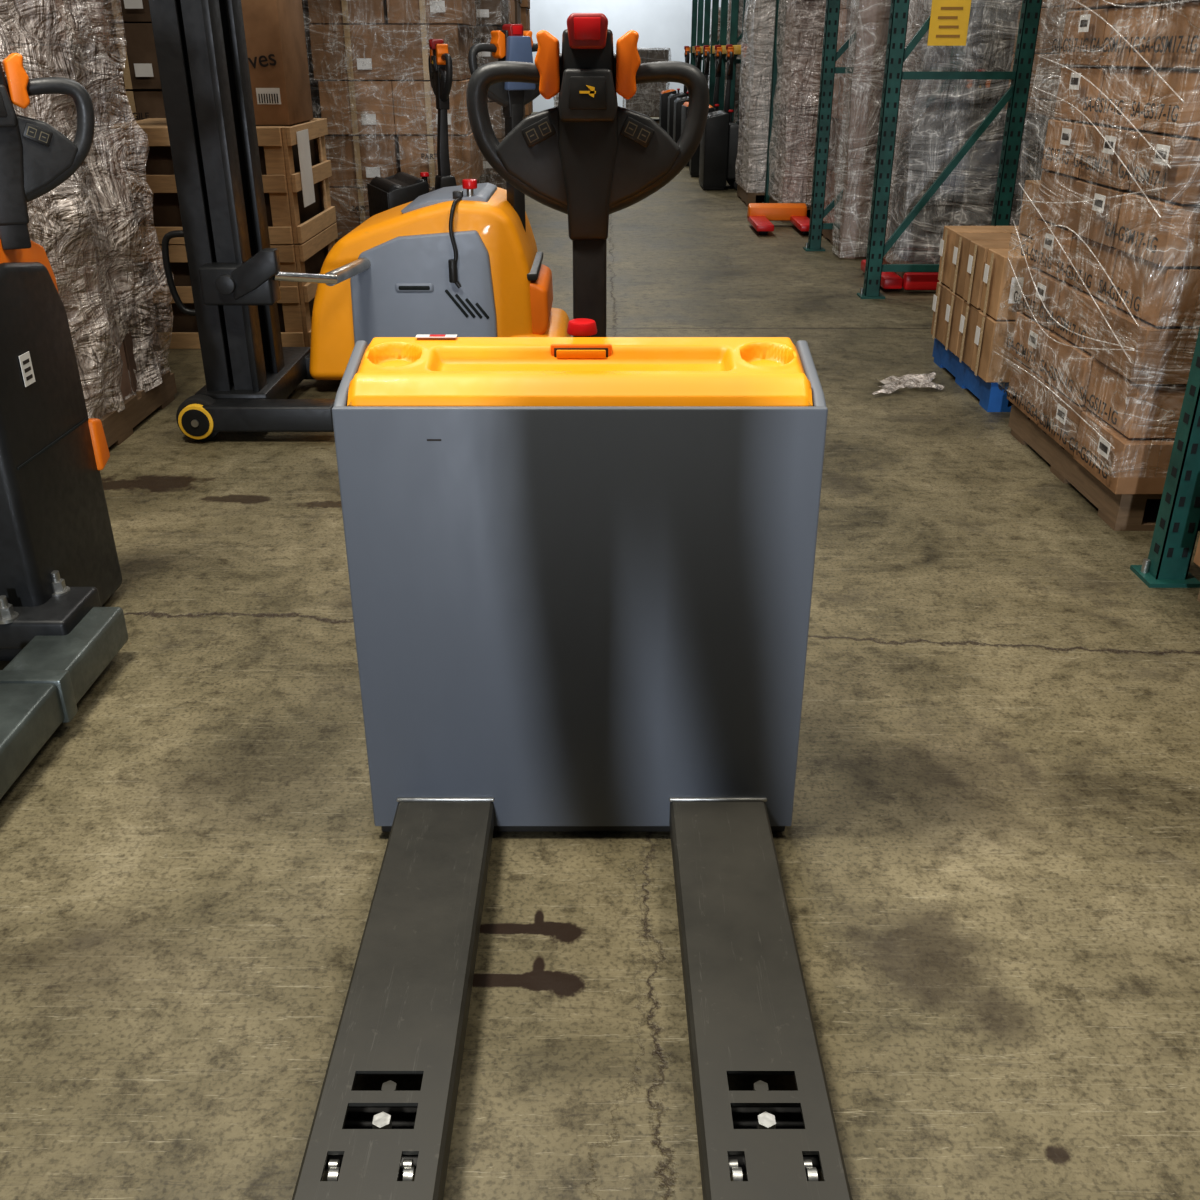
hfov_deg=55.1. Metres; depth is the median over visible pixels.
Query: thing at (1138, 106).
print
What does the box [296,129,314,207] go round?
paper
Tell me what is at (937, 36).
print
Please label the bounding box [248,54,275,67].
print
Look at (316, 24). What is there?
wall
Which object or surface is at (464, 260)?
electric stacker
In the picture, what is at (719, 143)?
truck
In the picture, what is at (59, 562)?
jack
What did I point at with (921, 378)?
scrap
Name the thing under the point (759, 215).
jack
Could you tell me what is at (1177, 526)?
upright
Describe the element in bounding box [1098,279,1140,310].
print
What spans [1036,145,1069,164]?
print
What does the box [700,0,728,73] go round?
upright
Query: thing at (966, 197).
load
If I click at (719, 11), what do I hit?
load
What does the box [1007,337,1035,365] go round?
print
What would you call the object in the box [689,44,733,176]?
truck
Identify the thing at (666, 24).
wall
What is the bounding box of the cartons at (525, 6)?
[521,0,532,117]
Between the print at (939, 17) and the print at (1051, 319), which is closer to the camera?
the print at (1051, 319)
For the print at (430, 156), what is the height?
0.036 m
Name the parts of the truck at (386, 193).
panel, tiller stem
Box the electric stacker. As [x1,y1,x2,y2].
[148,0,570,440]
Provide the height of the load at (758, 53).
2.247 m
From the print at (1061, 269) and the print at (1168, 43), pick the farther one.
the print at (1061, 269)
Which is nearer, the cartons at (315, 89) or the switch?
the switch
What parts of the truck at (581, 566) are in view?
fork floor plate, fork plate, panel, button plate, tiller stem, fork plate, fork floor plate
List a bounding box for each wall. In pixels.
[29,24,324,80]
[529,0,728,111]
[936,0,1059,109]
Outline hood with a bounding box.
[0,239,58,293]
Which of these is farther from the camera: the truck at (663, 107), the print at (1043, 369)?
the truck at (663, 107)
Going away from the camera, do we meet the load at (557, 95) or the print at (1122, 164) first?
the print at (1122, 164)
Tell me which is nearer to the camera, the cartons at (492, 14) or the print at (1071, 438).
the print at (1071, 438)
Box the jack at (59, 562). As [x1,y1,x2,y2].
[0,53,127,798]
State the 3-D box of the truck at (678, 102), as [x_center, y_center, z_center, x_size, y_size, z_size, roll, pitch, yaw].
[1.307,-6.926,15.975,0.526,1.405,0.600,0,26,0]
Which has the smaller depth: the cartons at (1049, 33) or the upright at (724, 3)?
the cartons at (1049, 33)
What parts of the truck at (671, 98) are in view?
panel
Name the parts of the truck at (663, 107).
panel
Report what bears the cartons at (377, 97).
on the floor
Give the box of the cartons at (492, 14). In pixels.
[468,0,510,189]
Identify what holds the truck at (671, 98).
on the floor
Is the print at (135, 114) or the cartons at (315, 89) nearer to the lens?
the print at (135, 114)
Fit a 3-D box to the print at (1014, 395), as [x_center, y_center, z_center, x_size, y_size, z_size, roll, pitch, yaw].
[1.544,-0.764,4.291,0.001,0.042,0.358,0,26,0]
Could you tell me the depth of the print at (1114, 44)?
3.45 m
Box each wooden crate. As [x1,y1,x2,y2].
[110,118,335,243]
[124,222,337,348]
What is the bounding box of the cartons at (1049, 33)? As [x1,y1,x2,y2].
[1005,0,1111,118]
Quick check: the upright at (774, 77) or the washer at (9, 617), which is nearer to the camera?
the washer at (9, 617)
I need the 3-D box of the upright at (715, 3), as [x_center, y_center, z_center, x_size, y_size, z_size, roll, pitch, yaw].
[2.050,-8.223,16.607,1.045,3.200,1.320,0,26,0]
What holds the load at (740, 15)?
on the floor
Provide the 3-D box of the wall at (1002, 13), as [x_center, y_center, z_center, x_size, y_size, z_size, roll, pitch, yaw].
[6.100,-6.279,9.301,0.200,6.000,38.200,0,26,0]
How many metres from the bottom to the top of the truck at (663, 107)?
1.405 m
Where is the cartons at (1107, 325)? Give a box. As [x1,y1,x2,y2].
[996,0,1199,530]
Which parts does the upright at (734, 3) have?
frame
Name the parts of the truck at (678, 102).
panel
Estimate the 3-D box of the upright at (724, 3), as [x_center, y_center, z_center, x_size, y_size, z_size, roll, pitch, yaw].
[2.050,-7.662,15.435,1.045,3.200,1.320,0,26,0]
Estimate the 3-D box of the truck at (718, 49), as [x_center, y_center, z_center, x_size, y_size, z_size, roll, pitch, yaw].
[1.337,-6.326,14.720,0.526,1.405,0.600,-1,26,-2]
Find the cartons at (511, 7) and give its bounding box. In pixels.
[508,0,514,23]
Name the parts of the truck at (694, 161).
panel, tiller stem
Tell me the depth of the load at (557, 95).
25.09 m
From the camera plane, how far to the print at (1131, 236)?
3.35 m
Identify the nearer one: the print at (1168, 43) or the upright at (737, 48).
the print at (1168, 43)
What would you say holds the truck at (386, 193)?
on the floor
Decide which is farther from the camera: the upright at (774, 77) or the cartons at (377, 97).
the upright at (774, 77)
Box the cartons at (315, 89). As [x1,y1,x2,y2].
[302,0,323,117]
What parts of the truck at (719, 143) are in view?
panel, stop stem, tiller stem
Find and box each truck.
[292,13,852,1199]
[367,39,456,216]
[659,46,689,131]
[667,46,700,138]
[673,45,709,142]
[681,45,721,165]
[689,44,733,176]
[699,46,745,189]
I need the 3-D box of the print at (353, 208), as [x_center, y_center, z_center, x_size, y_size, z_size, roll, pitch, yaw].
[-1.692,-2.783,8.169,0.146,0.036,0.001,0,26,0]
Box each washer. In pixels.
[0,611,18,623]
[52,586,69,596]
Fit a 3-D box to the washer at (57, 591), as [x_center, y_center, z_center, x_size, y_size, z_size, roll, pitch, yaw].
[-1.300,-0.020,2.762,0.052,0.008,0.052,0,26,0]
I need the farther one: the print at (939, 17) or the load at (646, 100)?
the load at (646, 100)
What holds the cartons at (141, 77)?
on the wooden crate at (289, 222)
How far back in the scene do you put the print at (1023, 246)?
4.08 m
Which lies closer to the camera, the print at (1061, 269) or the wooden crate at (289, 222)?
the print at (1061, 269)
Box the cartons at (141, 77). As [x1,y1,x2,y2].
[97,0,165,121]
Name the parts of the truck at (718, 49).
panel, tiller stem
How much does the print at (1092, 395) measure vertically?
0.042 m
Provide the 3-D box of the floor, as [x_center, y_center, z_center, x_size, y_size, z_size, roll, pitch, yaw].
[0.000,-3.485,10.527,12.000,0.100,38.000,0,26,0]
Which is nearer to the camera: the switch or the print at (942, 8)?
the switch
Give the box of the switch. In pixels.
[452,191,462,198]
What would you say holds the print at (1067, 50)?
attached to the cartons at (1107, 325)
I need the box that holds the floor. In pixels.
[0,112,1199,1199]
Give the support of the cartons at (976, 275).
on the floor
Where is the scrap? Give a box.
[872,372,943,393]
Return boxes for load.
[0,0,176,447]
[554,93,558,106]
[623,48,670,122]
[708,7,728,100]
[724,0,742,122]
[735,0,786,206]
[768,0,842,221]
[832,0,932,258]
[861,0,1095,289]
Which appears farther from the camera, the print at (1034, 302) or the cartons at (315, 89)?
the cartons at (315, 89)
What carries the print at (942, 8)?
attached to the upright at (947, 23)
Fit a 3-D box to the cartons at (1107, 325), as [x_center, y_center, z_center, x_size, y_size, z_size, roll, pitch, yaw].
[2.073,-1.270,3.640,1.151,1.849,1.192,0,26,0]
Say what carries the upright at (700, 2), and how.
on the floor
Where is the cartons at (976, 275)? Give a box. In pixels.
[931,180,1040,411]
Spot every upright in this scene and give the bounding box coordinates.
[689,0,710,65]
[692,0,710,70]
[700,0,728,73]
[709,0,728,106]
[712,0,741,122]
[721,0,740,121]
[733,0,749,119]
[762,0,785,202]
[803,0,971,250]
[857,0,1041,298]
[1130,328,1199,587]
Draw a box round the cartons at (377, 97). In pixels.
[303,0,484,243]
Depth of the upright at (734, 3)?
13.76 m
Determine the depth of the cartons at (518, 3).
15.39 m
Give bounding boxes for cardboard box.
[241,0,312,124]
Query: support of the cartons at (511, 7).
on the floor
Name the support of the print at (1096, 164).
attached to the cartons at (1107, 325)
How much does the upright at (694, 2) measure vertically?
3.200 m
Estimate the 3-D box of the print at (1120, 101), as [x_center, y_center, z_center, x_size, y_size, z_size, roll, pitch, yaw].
[1.544,-1.518,3.531,0.001,0.042,0.297,0,26,0]
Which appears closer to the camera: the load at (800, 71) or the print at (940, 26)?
the print at (940, 26)
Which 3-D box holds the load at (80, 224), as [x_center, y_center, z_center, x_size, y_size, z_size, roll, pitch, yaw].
[-2.353,-1.570,3.986,1.308,2.092,1.343,0,26,0]
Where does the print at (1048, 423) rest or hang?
attached to the cartons at (1107, 325)
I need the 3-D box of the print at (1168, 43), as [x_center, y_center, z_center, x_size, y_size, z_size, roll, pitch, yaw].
[1.544,-1.514,3.134,0.001,0.042,0.358,0,26,0]
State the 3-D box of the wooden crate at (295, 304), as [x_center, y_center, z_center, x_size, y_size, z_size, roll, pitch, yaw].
[-1.905,-1.658,6.013,0.935,0.501,0.860,0,26,0]
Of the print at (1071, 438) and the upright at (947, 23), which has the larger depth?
the upright at (947, 23)
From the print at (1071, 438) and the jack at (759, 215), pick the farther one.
the jack at (759, 215)
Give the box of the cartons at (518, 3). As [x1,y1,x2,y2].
[514,0,524,118]
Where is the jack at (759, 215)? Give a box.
[747,203,809,234]
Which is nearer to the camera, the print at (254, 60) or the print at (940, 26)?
the print at (254, 60)
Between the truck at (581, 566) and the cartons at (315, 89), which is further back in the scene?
the cartons at (315, 89)
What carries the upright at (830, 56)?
on the floor
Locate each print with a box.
[119,113,148,118]
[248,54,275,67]
[351,206,368,210]
[421,154,436,158]
[936,35,959,37]
[938,16,957,18]
[939,25,958,27]
[941,7,962,9]
[998,379,1030,413]
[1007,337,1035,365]
[1014,291,1043,317]
[1021,244,1051,268]
[1030,405,1067,443]
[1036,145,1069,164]
[1040,359,1072,391]
[1045,309,1085,342]
[1052,38,1087,51]
[1056,260,1091,287]
[1069,437,1107,478]
[1074,153,1112,175]
[1078,387,1117,424]
[1083,97,1123,114]
[1090,37,1139,52]
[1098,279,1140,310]
[1105,222,1157,252]
[1119,163,1165,187]
[1130,101,1178,121]
[1138,35,1198,52]
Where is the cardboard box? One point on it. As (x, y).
(274, 29)
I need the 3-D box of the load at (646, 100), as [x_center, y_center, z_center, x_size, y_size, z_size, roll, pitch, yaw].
[0.949,-10.634,23.731,0.986,1.400,1.077,0,26,0]
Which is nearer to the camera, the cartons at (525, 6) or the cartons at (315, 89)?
the cartons at (315, 89)

